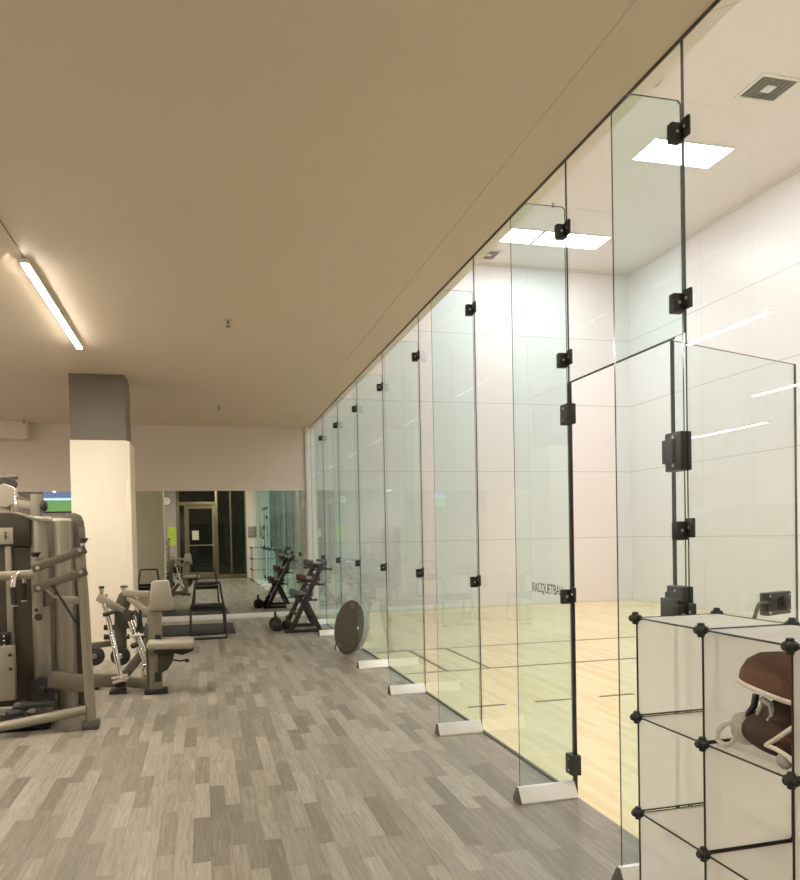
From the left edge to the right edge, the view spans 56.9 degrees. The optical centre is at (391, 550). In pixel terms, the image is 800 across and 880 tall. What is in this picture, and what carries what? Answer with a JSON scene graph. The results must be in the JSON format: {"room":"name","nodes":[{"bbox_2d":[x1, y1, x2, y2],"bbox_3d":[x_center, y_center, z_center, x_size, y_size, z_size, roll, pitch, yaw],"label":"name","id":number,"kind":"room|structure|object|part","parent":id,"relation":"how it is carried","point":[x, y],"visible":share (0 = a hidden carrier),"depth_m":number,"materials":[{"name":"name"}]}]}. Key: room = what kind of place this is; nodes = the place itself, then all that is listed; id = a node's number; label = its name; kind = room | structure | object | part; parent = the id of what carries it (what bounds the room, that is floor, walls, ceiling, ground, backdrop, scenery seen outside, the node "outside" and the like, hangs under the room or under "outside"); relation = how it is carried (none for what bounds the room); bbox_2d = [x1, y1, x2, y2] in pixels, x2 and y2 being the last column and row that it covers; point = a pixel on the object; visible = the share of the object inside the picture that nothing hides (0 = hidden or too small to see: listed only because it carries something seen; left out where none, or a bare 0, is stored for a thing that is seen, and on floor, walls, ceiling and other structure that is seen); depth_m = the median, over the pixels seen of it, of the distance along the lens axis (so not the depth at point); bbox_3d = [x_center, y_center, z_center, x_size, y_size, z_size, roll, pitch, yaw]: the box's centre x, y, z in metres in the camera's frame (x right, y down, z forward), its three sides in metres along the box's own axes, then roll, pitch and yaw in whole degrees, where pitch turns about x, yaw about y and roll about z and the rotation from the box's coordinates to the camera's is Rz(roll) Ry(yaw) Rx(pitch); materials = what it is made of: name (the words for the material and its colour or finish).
{"room":"gym","nodes":[
{"label":"gym","id":0,"kind":"room"},
{"bbox_2d":[68,373,138,660],"bbox_3d":[-3.398,-0.375,8.755,0.643,3.287,0.633,-1,1,-14],"label":"wall column","id":1,"kind":"structure","parent":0,"point":[102,459],"depth_m":8.46,"materials":[{"name":"grey paint"}]},
{"bbox_3d":[-3.405,0.002,8.761,0.615,2.532,0.620,-1,1,-14],"label":"casing","id":2,"kind":"part","parent":1,"relation":"part of","materials":[{"name":"paint"}]},
{"bbox_3d":[-3.101,-0.004,8.837,0.045,2.530,0.633,-1,1,-14],"label":"corner trim","id":3,"kind":"part","parent":1,"relation":"part of","materials":[{"name":"paint"}]},
{"bbox_2d":[0,263,632,616],"bbox_3d":[-2.482,-2.025,12.722,15.020,6.383,0.120,-1,1,-14],"label":"wall","id":4,"kind":"structure","parent":0,"point":[537,320],"depth_m":13.64,"materials":[{"name":"paint"}]},
{"bbox_2d":[0,420,30,440],"bbox_3d":[-6.697,-1.864,11.430,1.970,0.287,0.300,-1,1,-14],"label":"trim","id":5,"kind":"structure","parent":4,"relation":"attached to","point":[10,430],"depth_m":11.49,"materials":[{"name":"paint"}]},
{"bbox_2d":[12,490,305,617],"bbox_3d":[-5.062,0.096,12.029,7.335,2.102,0.008,-1,1,-14],"label":"wall mirror","id":6,"kind":"object","parent":4,"relation":"attached to","point":[252,543],"visible":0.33,"depth_m":12.57,"materials":[{"name":"mirror"}]},
{"bbox_2d":[142,611,305,622],"bbox_3d":[-5.510,1.204,11.927,8.360,0.085,0.018,-1,1,-14],"label":"baseboard","id":7,"kind":"structure","parent":4,"relation":"attached to","point":[284,613],"depth_m":12.59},
{"bbox_2d":[305,427,313,610],"bbox_3d":[-1.447,-0.501,12.922,0.080,3.287,0.050,-1,1,-14],"label":"trim","id":8,"kind":"structure","parent":4,"relation":"attached to","point":[307,433],"depth_m":12.89,"materials":[{"name":"white paint"}]},
{"bbox_2d":[316,616,559,781],"bbox_3d":[-0.210,1.204,8.429,0.020,0.012,9.419,-1,1,-14],"label":"trim","id":9,"kind":"structure","parent":4,"relation":"attached to","point":[433,696],"depth_m":4.97,"materials":[{"name":"metal"}]},
{"bbox_2d":[293,0,638,426],"bbox_3d":[-0.112,-2.040,6.551,0.008,0.004,13.009,-1,1,-14],"label":"trim","id":10,"kind":"structure","parent":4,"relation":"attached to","point":[636,1],"depth_m":3.68,"materials":[{"name":"paint"}]},
{"bbox_2d":[315,597,632,614],"bbox_3d":[1.706,1.035,13.772,6.299,0.050,0.010,-1,1,-14],"label":"baseboard","id":11,"kind":"structure","parent":4,"relation":"attached to","point":[631,598],"depth_m":13.74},
{"bbox_2d":[0,0,714,427],"bbox_3d":[-3.951,-1.999,5.415,8.562,0.120,13.309,-1,1,-14],"label":"ceiling","id":12,"kind":"structure","parent":0,"point":[171,170],"depth_m":3.79,"materials":[{"name":"paint"}]},
{"bbox_2d":[0,221,82,348],"bbox_3d":[-2.579,-1.944,5.412,0.054,0.046,3.580,-1,1,-14],"label":"linear light","id":13,"kind":"object","parent":12,"relation":"attached to","point":[26,263],"visible":1,"depth_m":5.62,"materials":[{"name":"white plastic"}]},
{"bbox_3d":[-2.305,-1.946,4.320,0.008,0.007,1.330,-1,1,-14],"label":"power cord","id":14,"kind":"part","parent":13,"relation":"part of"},
{"bbox_2d":[21,264,59,313],"bbox_3d":[-2.599,-1.930,5.490,0.048,0.016,1.133,-1,1,-14],"label":"diffuser","id":15,"kind":"object","parent":13,"relation":"attached to","point":[30,270],"depth_m":5.41,"materials":[{"name":"plastic"}]},
{"bbox_2d":[54,314,81,348],"bbox_3d":[-2.881,-1.947,6.593,0.048,0.016,1.133,-1,1,-14],"label":"diffuser","id":16,"kind":"object","parent":13,"relation":"attached to","point":[61,318],"depth_m":6.53,"materials":[{"name":"plastic"}]},
{"bbox_2d":[224,319,231,327],"bbox_3d":[-1.430,-1.982,6.448,0.068,0.060,0.068,-1,1,-14],"label":"sprinkler head","id":17,"kind":"object","parent":12,"relation":"attached to","point":[226,320],"visible":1,"depth_m":6.44},
{"bbox_2d":[0,600,784,879],"bbox_3d":[-0.768,1.324,6.342,15.020,0.122,13.429,-1,1,-14],"label":"floor","id":18,"kind":"structure","parent":0,"point":[267,754],"depth_m":4.52,"materials":[{"name":"wood"}]},
{"bbox_2d":[0,474,47,515],"bbox_3d":[-3.566,0.302,6.885,0.749,2.018,0.404,-1,1,-14],"label":"tower","id":19,"kind":"object","parent":18,"relation":"on","point":[9,497],"visible":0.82,"depth_m":6.77,"materials":[{"name":"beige metal"}]},
{"bbox_3d":[-3.547,-0.497,6.766,0.230,0.230,0.050,-1,1,-14],"label":"head plate","id":20,"kind":"part","parent":19,"relation":"part of","materials":[{"name":"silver metal"}]},
{"bbox_3d":[-3.375,-0.416,6.790,0.198,0.110,0.050,-1,1,-14],"label":"arm","id":21,"kind":"part","parent":19,"relation":"part of","materials":[{"name":"silver metal"}]},
{"bbox_3d":[-3.210,-0.408,6.812,0.060,0.110,0.108,-1,1,-14],"label":"knob","id":22,"kind":"part","parent":19,"relation":"part of","materials":[{"name":"black plastic"}]},
{"bbox_2d":[0,511,99,731],"bbox_3d":[-2.954,0.515,5.542,1.452,1.623,0.816,-1,1,-14],"label":"machine","id":23,"kind":"object","parent":18,"relation":"on","point":[47,676],"visible":1,"depth_m":5.63,"materials":[{"name":"silver metal"}]},
{"bbox_3d":[-2.914,0.495,5.642,0.044,1.056,0.040,-1,1,-14],"label":"guide rail","id":24,"kind":"part","parent":23,"relation":"part of","materials":[{"name":"silver metal"}]},
{"bbox_3d":[-2.709,0.214,5.304,0.037,0.114,0.075,-1,1,19],"label":"grip stem","id":25,"kind":"part","parent":23,"relation":"part of","materials":[{"name":"silver metal"}]},
{"bbox_3d":[-3.219,0.520,5.611,0.911,1.380,0.050,-1,1,-14],"label":"guard panel","id":26,"kind":"part","parent":23,"relation":"part of","materials":[{"name":"metal"}]},
{"bbox_3d":[-3.044,1.289,5.446,1.030,0.058,0.300,-1,1,-14],"label":"plate","id":27,"kind":"part","parent":23,"relation":"part of","materials":[{"name":"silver metal"}]},
{"bbox_3d":[-2.590,0.276,5.391,0.084,0.455,0.068,-1,1,-14],"label":"post","id":28,"kind":"part","parent":23,"relation":"part of","materials":[{"name":"silver metal"}]},
{"bbox_3d":[-2.558,0.492,6.040,0.167,1.591,0.045,-1,1,-14],"label":"plate","id":29,"kind":"part","parent":23,"relation":"part of","materials":[{"name":"silver metal"}]},
{"bbox_3d":[-2.261,0.623,5.447,0.128,1.297,0.078,-1,1,19],"label":"lever post","id":30,"kind":"part","parent":23,"relation":"part of","materials":[{"name":"silver metal"}]},
{"bbox_2d":[139,610,143,639],"bbox_3d":[-3.603,0.852,9.836,0.508,0.796,0.523,-1,1,-14],"label":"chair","id":31,"kind":"object","parent":18,"relation":"on","point":[140,611],"visible":0.08,"depth_m":10.11,"materials":[{"name":"black metal"}]},
{"bbox_2d":[92,580,193,694],"bbox_3d":[-2.359,0.780,6.714,1.256,1.019,0.470,-1,1,13],"label":"machine","id":32,"kind":"object","parent":18,"relation":"on","point":[157,657],"visible":0.94,"depth_m":6.69,"materials":[{"name":"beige metal"}]},
{"bbox_3d":[-2.791,0.996,6.941,0.175,0.175,0.045,-1,1,-6],"label":"weight plate","id":33,"kind":"part","parent":32,"relation":"part of","materials":[{"name":"metal"}]},
{"bbox_3d":[-2.679,0.398,6.855,0.074,0.076,0.043,-1,1,-14],"label":"stem","id":34,"kind":"part","parent":32,"relation":"part of","materials":[{"name":"silver metal"}]},
{"bbox_3d":[-2.602,0.503,6.837,0.274,0.197,0.050,-1,1,5],"label":"lever arm","id":35,"kind":"part","parent":32,"relation":"part of","materials":[{"name":"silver metal"}]},
{"bbox_3d":[-2.561,0.830,6.772,0.261,0.683,0.051,0,1,33],"label":"swing arm","id":36,"kind":"part","parent":32,"relation":"part of","materials":[{"name":"silver metal"}]},
{"bbox_3d":[-2.482,1.278,6.694,0.134,0.030,0.160,-1,1,-14],"label":"foot plate","id":37,"kind":"part","parent":32,"relation":"part of","materials":[{"name":"black rubber"}]},
{"bbox_3d":[-2.526,0.986,6.874,0.175,0.175,0.045,-1,1,-6],"label":"weight plate","id":38,"kind":"part","parent":32,"relation":"part of","materials":[{"name":"metal"}]},
{"bbox_3d":[-2.548,0.817,6.938,0.113,0.472,0.080,-1,1,-14],"label":"post","id":39,"kind":"part","parent":32,"relation":"part of","materials":[{"name":"black metal"}]},
{"bbox_3d":[-2.509,0.473,6.902,0.130,0.195,0.060,-1,1,-14],"label":"hub plate","id":40,"kind":"part","parent":32,"relation":"part of","materials":[{"name":"silver metal"}]},
{"bbox_3d":[-2.290,0.873,6.726,0.251,0.478,0.067,-1,1,18],"label":"swing arm","id":41,"kind":"part","parent":32,"relation":"part of","materials":[{"name":"silver metal"}]},
{"bbox_3d":[-2.308,0.775,6.699,0.214,0.046,0.022,-1,1,2],"label":"cross rod","id":42,"kind":"part","parent":32,"relation":"part of","materials":[{"name":"metal"}]},
{"bbox_3d":[-2.132,0.885,6.643,0.135,0.765,0.100,-1,1,-14],"label":"post","id":43,"kind":"part","parent":32,"relation":"part of","materials":[{"name":"silver metal"}]},
{"bbox_3d":[-2.114,1.265,6.633,0.200,0.042,0.130,-1,1,-14],"label":"foot plate","id":44,"kind":"part","parent":32,"relation":"part of","materials":[{"name":"black rubber"}]},
{"bbox_3d":[-1.985,0.835,6.628,0.400,0.085,0.340,-1,1,-14],"label":"seat","id":45,"kind":"part","parent":32,"relation":"part of","materials":[{"name":"leather"}]},
{"bbox_2d":[140,622,235,637],"bbox_3d":[-3.123,1.207,11.169,1.450,0.012,1.350,-1,1,-14],"label":"exercise mat","id":46,"kind":"object","parent":18,"relation":"on","point":[168,630],"visible":0.56,"depth_m":11.16,"materials":[{"name":"black rubber"}]},
{"bbox_2d":[189,581,227,639],"bbox_3d":[-2.574,0.821,10.315,0.508,0.796,0.523,-2,1,-16],"label":"box","id":47,"kind":"object","parent":18,"relation":"on","point":[202,606],"visible":0.97,"depth_m":10.12,"materials":[{"name":"black metal"}]},
{"bbox_3d":[-2.736,1.011,10.053,0.028,0.409,0.075,-1,1,2],"label":"leg","id":48,"kind":"part","parent":47,"relation":"part of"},
{"bbox_3d":[-2.581,0.802,10.336,0.470,0.065,0.420,-2,1,-16],"label":"seat","id":49,"kind":"part","parent":47,"relation":"part of","materials":[{"name":"metal"}]},
{"bbox_3d":[-2.520,0.752,10.119,0.400,0.050,0.030,-2,1,-16],"label":"rail","id":50,"kind":"part","parent":47,"relation":"part of","materials":[{"name":"metal"}]},
{"bbox_3d":[-2.518,0.611,10.100,0.461,0.370,0.084,-2,1,-16],"label":"frame","id":51,"kind":"part","parent":47,"relation":"part of","materials":[{"name":"metal"}]},
{"bbox_3d":[-2.411,0.993,10.604,0.028,0.408,0.065,-1,1,7],"label":"leg","id":52,"kind":"part","parent":47,"relation":"part of","materials":[{"name":"metal"}]},
{"bbox_3d":[-2.289,1.000,10.181,0.028,0.409,0.075,-2,1,-34],"label":"leg","id":53,"kind":"part","parent":47,"relation":"part of","materials":[{"name":"metal"}]},
{"bbox_2d":[269,611,281,628],"bbox_3d":[-1.749,1.049,11.089,0.200,0.276,0.200,-1,1,-14],"label":"kettlebell","id":54,"kind":"object","parent":18,"relation":"on","point":[272,619],"visible":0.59,"depth_m":11.03,"materials":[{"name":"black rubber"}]},
{"bbox_2d":[271,615,282,630],"bbox_3d":[-1.690,1.073,10.857,0.170,0.234,0.170,-1,1,-14],"label":"kettlebell","id":55,"kind":"object","parent":18,"relation":"on","point":[276,625],"visible":1,"depth_m":10.80,"materials":[{"name":"metal"}]},
{"bbox_2d":[282,615,291,629],"bbox_3d":[-1.567,1.074,11.023,0.160,0.221,0.160,-1,1,-14],"label":"kettlebell","id":56,"kind":"object","parent":18,"relation":"on","point":[286,623],"visible":0.9,"depth_m":10.96,"materials":[{"name":"metal"}]},
{"bbox_2d":[284,563,331,632],"bbox_3d":[-1.294,0.680,11.004,0.698,0.993,0.815,-1,1,-14],"label":"dumbbell rack","id":57,"kind":"object","parent":18,"relation":"on","point":[305,605],"visible":0.89,"depth_m":10.65,"materials":[{"name":"black metal"}]},
{"bbox_2d":[289,588,307,594],"bbox_3d":[-1.414,0.628,11.230,0.284,0.096,0.096,-1,1,-14],"label":"dumbbell","id":58,"kind":"object","parent":57,"relation":"on","point":[303,589],"visible":0.42,"depth_m":11.21,"materials":[{"name":"metal"}]},
{"bbox_2d":[291,589,306,595],"bbox_3d":[-1.352,0.632,10.988,0.284,0.096,0.096,-1,1,-14],"label":"dumbbell","id":59,"kind":"object","parent":57,"relation":"on","point":[305,590],"visible":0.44,"depth_m":10.95,"materials":[{"name":"metal"}]},
{"bbox_2d":[293,591,312,596],"bbox_3d":[-1.290,0.635,10.746,0.284,0.096,0.096,-1,1,-14],"label":"dumbbell","id":60,"kind":"object","parent":57,"relation":"on","point":[295,593],"visible":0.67,"depth_m":10.70,"materials":[{"name":"metal"}]},
{"bbox_2d":[290,595,315,601],"bbox_3d":[-1.329,0.707,10.995,0.295,0.046,0.780,-1,1,-14],"label":"tray","id":61,"kind":"object","parent":57,"relation":"on","point":[307,598],"depth_m":10.63,"materials":[{"name":"metal"}]},
{"bbox_2d":[296,573,313,579],"bbox_3d":[-1.312,0.405,11.253,0.284,0.096,0.096,-1,1,-14],"label":"dumbbell","id":62,"kind":"object","parent":57,"relation":"on","point":[310,574],"visible":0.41,"depth_m":11.22,"materials":[{"name":"metal"}]},
{"bbox_2d":[300,575,319,581],"bbox_3d":[-1.188,0.413,10.768,0.284,0.096,0.096,-1,1,-14],"label":"dumbbell","id":63,"kind":"object","parent":57,"relation":"on","point":[303,578],"visible":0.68,"depth_m":10.73,"materials":[{"name":"metal"}]},
{"bbox_2d":[297,580,322,585],"bbox_3d":[-1.227,0.484,11.018,0.295,0.046,0.780,-1,1,-14],"label":"tray","id":64,"kind":"object","parent":57,"relation":"on","point":[312,582],"depth_m":10.65,"materials":[{"name":"metal"}]},
{"bbox_2d":[303,565,329,570],"bbox_3d":[-1.125,0.262,11.040,0.295,0.046,0.780,-1,1,-14],"label":"tray","id":65,"kind":"object","parent":57,"relation":"on","point":[321,567],"depth_m":10.68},
{"bbox_2d":[307,560,326,566],"bbox_3d":[-1.086,0.190,10.791,0.284,0.096,0.096,-1,1,-14],"label":"dumbbell","id":66,"kind":"object","parent":57,"relation":"on","point":[310,563],"visible":0.84,"depth_m":10.77,"materials":[{"name":"metal"}]},
{"bbox_2d":[303,430,326,624],"bbox_3d":[-1.217,-0.356,11.539,0.324,3.045,0.110,-1,1,-14],"label":"glass fin","id":67,"kind":"object","parent":18,"relation":"on","point":[321,621],"visible":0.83,"depth_m":11.56,"materials":[{"name":"clear glass"}]},
{"bbox_2d":[315,416,340,635],"bbox_3d":[-0.886,-0.337,10.246,0.324,3.045,0.110,-1,1,-14],"label":"glass fin","id":68,"kind":"object","parent":18,"relation":"on","point":[335,425],"visible":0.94,"depth_m":10.24,"materials":[{"name":"clear glass"}]},
{"bbox_2d":[332,398,361,649],"bbox_3d":[-0.556,-0.317,8.952,0.324,3.045,0.110,-1,1,-14],"label":"glass fin","id":69,"kind":"object","parent":18,"relation":"on","point":[354,408],"visible":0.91,"depth_m":8.95,"materials":[{"name":"clear glass"}]},
{"bbox_2d":[334,600,368,653],"bbox_3d":[-0.452,0.898,8.649,0.296,0.624,0.635,-2,1,-31],"label":"dome","id":70,"kind":"object","parent":18,"relation":"on","point":[348,639],"visible":0.97,"depth_m":8.53,"materials":[{"name":"grey rubber"}]},
{"bbox_2d":[353,374,388,668],"bbox_3d":[-0.228,-0.297,7.669,0.324,3.045,0.110,-1,1,-14],"label":"glass fin","id":71,"kind":"object","parent":18,"relation":"on","point":[381,663],"visible":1,"depth_m":7.67,"materials":[{"name":"clear glass"}]},
{"bbox_2d":[384,341,425,695],"bbox_3d":[0.101,-0.277,6.380,0.324,3.045,0.110,-1,1,-14],"label":"glass fin","id":72,"kind":"object","parent":18,"relation":"on","point":[417,688],"visible":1,"depth_m":6.38,"materials":[{"name":"clear glass"}]},
{"bbox_2d":[431,290,482,736],"bbox_3d":[0.435,-0.257,5.072,0.324,3.045,0.110,-1,1,-14],"label":"glass fin","id":73,"kind":"object","parent":18,"relation":"on","point":[471,726],"visible":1,"depth_m":5.08,"materials":[{"name":"clear glass"}]},
{"bbox_2d":[510,203,577,804],"bbox_3d":[0.766,-0.236,3.779,0.324,3.045,0.110,-1,1,-14],"label":"glass fin","id":74,"kind":"object","parent":18,"relation":"on","point":[562,790],"visible":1,"depth_m":3.78,"materials":[{"name":"clear glass"}]},
{"bbox_2d":[611,94,695,879],"bbox_3d":[1.001,-0.222,2.859,0.324,3.045,0.110,-1,1,-14],"label":"glass fin","id":75,"kind":"object","parent":18,"relation":"on","point":[676,131],"visible":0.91,"depth_m":2.85,"materials":[{"name":"glass"}]},
{"bbox_2d":[629,607,799,879],"bbox_3d":[1.176,0.766,2.163,0.382,1.086,1.118,-1,1,-14],"label":"organizer","id":76,"kind":"object","parent":18,"relation":"on","point":[745,825],"visible":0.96,"depth_m":2.36,"materials":[{"name":"white plastic"}]},
{"bbox_3d":[1.044,0.765,2.682,0.318,0.325,0.005,-1,1,-14],"label":"panel","id":77,"kind":"part","parent":76,"relation":"part of","materials":[{"name":"white plastic"}]},
{"bbox_3d":[1.051,1.108,2.689,0.318,0.322,0.005,-1,1,-14],"label":"panel","id":78,"kind":"part","parent":76,"relation":"part of","materials":[{"name":"white plastic"}]},
{"bbox_2d":[644,805,703,847],"bbox_3d":[1.091,0.942,2.514,0.318,0.006,0.338,-1,1,-14],"label":"shelf","id":79,"kind":"object","parent":76,"relation":"attached to","point":[686,823],"depth_m":2.57,"materials":[{"name":"white plastic"}]},
{"bbox_3d":[1.037,0.415,2.675,0.318,0.335,0.005,-1,1,-14],"label":"panel","id":80,"kind":"part","parent":76,"relation":"part of","materials":[{"name":"white plastic"}]},
{"bbox_2d":[642,712,726,738],"bbox_3d":[1.084,0.597,2.507,0.318,0.006,0.338,-1,1,-14],"label":"shelf","id":81,"kind":"object","parent":76,"relation":"attached to","point":[689,725],"depth_m":2.56,"materials":[{"name":"white plastic"}]},
{"bbox_3d":[1.077,0.242,2.499,0.318,0.006,0.338,-1,1,-14],"label":"panel","id":82,"kind":"part","parent":76,"relation":"part of","materials":[{"name":"white plastic"}]},
{"bbox_3d":[1.140,1.114,2.342,0.318,0.322,0.005,-1,1,-14],"label":"panel","id":83,"kind":"part","parent":76,"relation":"part of","materials":[{"name":"white plastic"}]},
{"bbox_2d":[715,712,751,746],"bbox_3d":[1.069,0.543,2.231,0.138,0.105,0.112,-1,1,-14],"label":"plastic bag","id":84,"kind":"object","parent":76,"relation":"on","point":[735,723],"visible":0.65,"depth_m":2.21,"materials":[{"name":"white"}]},
{"bbox_3d":[1.010,0.550,2.214,0.016,0.094,0.107,-1,1,-14],"label":"handle","id":85,"kind":"part","parent":84,"relation":"part of","materials":[{"name":"white plastic"}]},
{"bbox_3d":[1.125,0.420,2.328,0.318,0.335,0.005,-1,1,-14],"label":"panel","id":86,"kind":"part","parent":76,"relation":"part of","materials":[{"name":"white plastic"}]},
{"bbox_3d":[1.133,0.770,2.335,0.318,0.325,0.005,-1,1,-14],"label":"panel","id":87,"kind":"part","parent":76,"relation":"part of","materials":[{"name":"white plastic"}]},
{"bbox_2d":[709,741,791,774],"bbox_3d":[1.173,0.603,2.160,0.318,0.006,0.338,-1,1,-14],"label":"shelf","id":88,"kind":"object","parent":76,"relation":"attached to","point":[750,754],"depth_m":2.17,"materials":[{"name":"white plastic"}]},
{"bbox_2d":[711,843,792,879],"bbox_3d":[1.180,0.947,2.167,0.318,0.006,0.338,-1,1,-14],"label":"shelf","id":89,"kind":"object","parent":76,"relation":"attached to","point":[749,861],"depth_m":2.26,"materials":[{"name":"white plastic"}]},
{"bbox_3d":[1.166,0.248,2.153,0.318,0.006,0.338,-1,1,-14],"label":"panel","id":90,"kind":"part","parent":76,"relation":"part of","materials":[{"name":"white plastic"}]},
{"bbox_2d":[741,710,791,769],"bbox_3d":[1.142,0.532,2.126,0.205,0.137,0.258,-1,1,-14],"label":"pouch","id":91,"kind":"object","parent":76,"relation":"on","point":[772,739],"visible":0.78,"depth_m":2.09,"materials":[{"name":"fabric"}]},
{"bbox_2d":[737,651,790,727],"bbox_3d":[1.158,0.413,2.154,0.258,0.225,0.296,-1,1,-14],"label":"padded headgear","id":92,"kind":"object","parent":91,"relation":"on","point":[767,674],"visible":0.73,"depth_m":2.10,"materials":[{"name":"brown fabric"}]},
{"bbox_3d":[1.214,0.426,1.981,0.318,0.335,0.005,-1,1,-14],"label":"panel","id":93,"kind":"part","parent":76,"relation":"part of","materials":[{"name":"white plastic"}]},
{"bbox_3d":[1.221,0.776,1.989,0.318,0.325,0.005,-1,1,-14],"label":"panel","id":94,"kind":"part","parent":76,"relation":"part of","materials":[{"name":"white plastic"}]},
{"bbox_2d":[311,0,739,426],"bbox_3d":[0.088,-3.612,6.939,0.120,3.076,12.309,-1,1,-14],"label":"ceiling beam","id":95,"kind":"structure","parent":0,"point":[723,7],"depth_m":3.70,"materials":[{"name":"paint"}]},
{"bbox_2d":[310,443,325,617],"bbox_3d":[-1.224,-0.496,12.237,0.007,3.271,1.346,-1,1,-14],"label":"window","id":96,"kind":"structure","parent":95,"relation":"in","point":[310,443],"depth_m":12.88,"materials":[{"name":"clear glass"}]},
{"bbox_2d":[322,426,340,626],"bbox_3d":[-0.892,-0.476,10.936,0.007,3.271,1.331,-1,1,-14],"label":"window","id":97,"kind":"structure","parent":95,"relation":"in","point":[322,426],"depth_m":11.58,"materials":[{"name":"clear glass"}]},
{"bbox_2d":[337,399,360,606],"bbox_3d":[-0.561,-0.456,9.643,0.007,3.271,1.331,-1,1,-14],"label":"window","id":98,"kind":"structure","parent":95,"relation":"in","point":[356,399],"depth_m":10.28,"materials":[{"name":"clear glass"}]},
{"bbox_2d":[356,379,387,658],"bbox_3d":[-0.232,-0.436,8.355,0.007,3.271,1.321,-1,1,-14],"label":"window","id":99,"kind":"structure","parent":95,"relation":"in","point":[356,379],"depth_m":8.98,"materials":[{"name":"clear glass"}]},
{"bbox_2d":[382,360,424,682],"bbox_3d":[0.097,-0.416,7.069,0.007,3.271,1.326,-1,1,-14],"label":"window","id":100,"kind":"structure","parent":95,"relation":"in","point":[418,360],"depth_m":7.70,"materials":[{"name":"clear glass"}]},
{"bbox_2d":[418,293,480,719],"bbox_3d":[0.428,-0.396,5.770,0.007,3.271,1.346,-1,1,-14],"label":"window","id":101,"kind":"structure","parent":95,"relation":"in","point":[473,293],"depth_m":6.41,"materials":[{"name":"clear glass"}]},
{"bbox_2d":[309,0,720,427],"bbox_3d":[0.167,-2.055,6.622,0.015,0.026,13.009,-1,1,-14],"label":"trim","id":102,"kind":"structure","parent":95,"relation":"attached to","point":[715,2],"depth_m":3.68,"materials":[{"name":"metal"}]},
{"bbox_2d":[473,183,580,793],"bbox_3d":[0.759,-0.371,4.452,0.056,3.279,1.365,-1,1,-14],"label":"window","id":103,"kind":"structure","parent":95,"relation":"in","point":[568,410],"depth_m":3.83,"materials":[{"name":"clear glass"}]},
{"bbox_3d":[0.913,-0.703,3.823,0.052,0.105,0.080,-1,1,-14],"label":"strike plate","id":104,"kind":"part","parent":103,"relation":"part of","materials":[{"name":"black plastic"}]},
{"bbox_3d":[0.951,1.118,3.861,0.052,0.105,0.080,-1,1,-14],"label":"strike plate","id":105,"kind":"part","parent":103,"relation":"part of","materials":[{"name":"black plastic"}]},
{"bbox_2d":[565,41,684,382],"bbox_3d":[1.022,-1.424,3.341,0.008,1.140,0.942,-1,1,-14],"label":"window","id":106,"kind":"structure","parent":95,"relation":"in","point":[672,338],"depth_m":3.13,"materials":[{"name":"clear glass"}]},
{"bbox_2d":[682,39,692,805],"bbox_3d":[1.326,-0.342,2.256,0.007,3.271,1.325,-1,1,-14],"label":"window","id":107,"kind":"structure","parent":95,"relation":"in","point":[682,39],"depth_m":2.89,"materials":[{"name":"clear glass"}]},
{"bbox_2d":[660,340,797,807],"bbox_3d":[1.525,0.206,3.197,0.977,2.130,0.149,-2,1,-30],"label":"door","id":108,"kind":"structure","parent":107,"relation":"attached to","point":[674,446],"depth_m":2.99,"materials":[{"name":"clear glass"}]},
{"bbox_3d":[1.539,0.204,3.251,0.898,2.130,0.012,-2,1,-32],"label":"glass","id":109,"kind":"part","parent":108,"relation":"part of","materials":[{"name":"glass"}]},
{"bbox_3d":[1.641,0.291,3.302,0.133,0.123,0.018,-2,1,-32],"label":"handle","id":110,"kind":"part","parent":108,"relation":"part of","materials":[{"name":"silver metal"}]},
{"bbox_2d":[479,0,799,273],"bbox_3d":[3.116,-5.290,7.749,6.469,0.120,12.429,-1,1,-14],"label":"ceiling","id":111,"kind":"structure","parent":0,"point":[755,37],"depth_m":9.99,"materials":[{"name":"paint"}]},
{"bbox_2d":[482,249,502,260],"bbox_3d":[1.750,-5.307,13.258,0.350,0.016,0.460,-1,1,-14],"label":"ceiling vent","id":112,"kind":"object","parent":111,"relation":"in","point":[492,255],"visible":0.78,"depth_m":13.26,"materials":[{"name":"white plastic"}]},
{"bbox_2d":[500,228,543,243],"bbox_3d":[1.870,-5.293,12.375,1.225,0.014,0.570,-1,1,-14],"label":"recessed light","id":113,"kind":"object","parent":111,"relation":"in","point":[518,235],"visible":0.41,"depth_m":12.44,"materials":[{"name":"white plastic"}]},
{"bbox_2d":[531,231,611,249],"bbox_3d":[3.091,-5.324,12.687,1.235,0.014,0.570,-1,1,-14],"label":"recessed light","id":114,"kind":"object","parent":111,"relation":"in","point":[575,240],"visible":0.96,"depth_m":12.70,"materials":[{"name":"white plastic"}]},
{"bbox_2d":[653,78,662,87],"bbox_3d":[2.932,-5.206,8.214,0.170,0.058,0.170,-1,1,-14],"label":"smoke detector","id":115,"kind":"object","parent":111,"relation":"attached to","point":[661,80],"visible":0.34,"depth_m":8.20,"materials":[{"name":"plastic"}]},
{"bbox_2d":[631,137,735,168],"bbox_3d":[3.878,-5.281,9.828,1.205,0.014,0.560,-1,1,-14],"label":"recessed light","id":116,"kind":"object","parent":111,"relation":"in","point":[697,155],"visible":0.97,"depth_m":9.82,"materials":[{"name":"white plastic"}]},
{"bbox_2d":[734,72,799,103],"bbox_3d":[4.290,-5.258,8.406,0.530,0.016,0.460,-1,1,-14],"label":"ceiling vent","id":117,"kind":"object","parent":111,"relation":"in","point":[766,88],"visible":1,"depth_m":8.39,"materials":[{"name":"white plastic"}]},
{"bbox_3d":[4.291,-5.253,8.406,0.127,0.006,0.127,-1,1,-14],"label":"plate","id":118,"kind":"part","parent":117,"relation":"part of","materials":[{"name":"white plastic"}]},
{"bbox_2d":[628,167,799,622],"bbox_3d":[6.258,-2.119,8.601,0.120,6.383,12.189,-1,1,-14],"label":"wall","id":119,"kind":"structure","parent":0,"point":[743,267],"depth_m":11.87,"materials":[{"name":"paint"}]}
]}

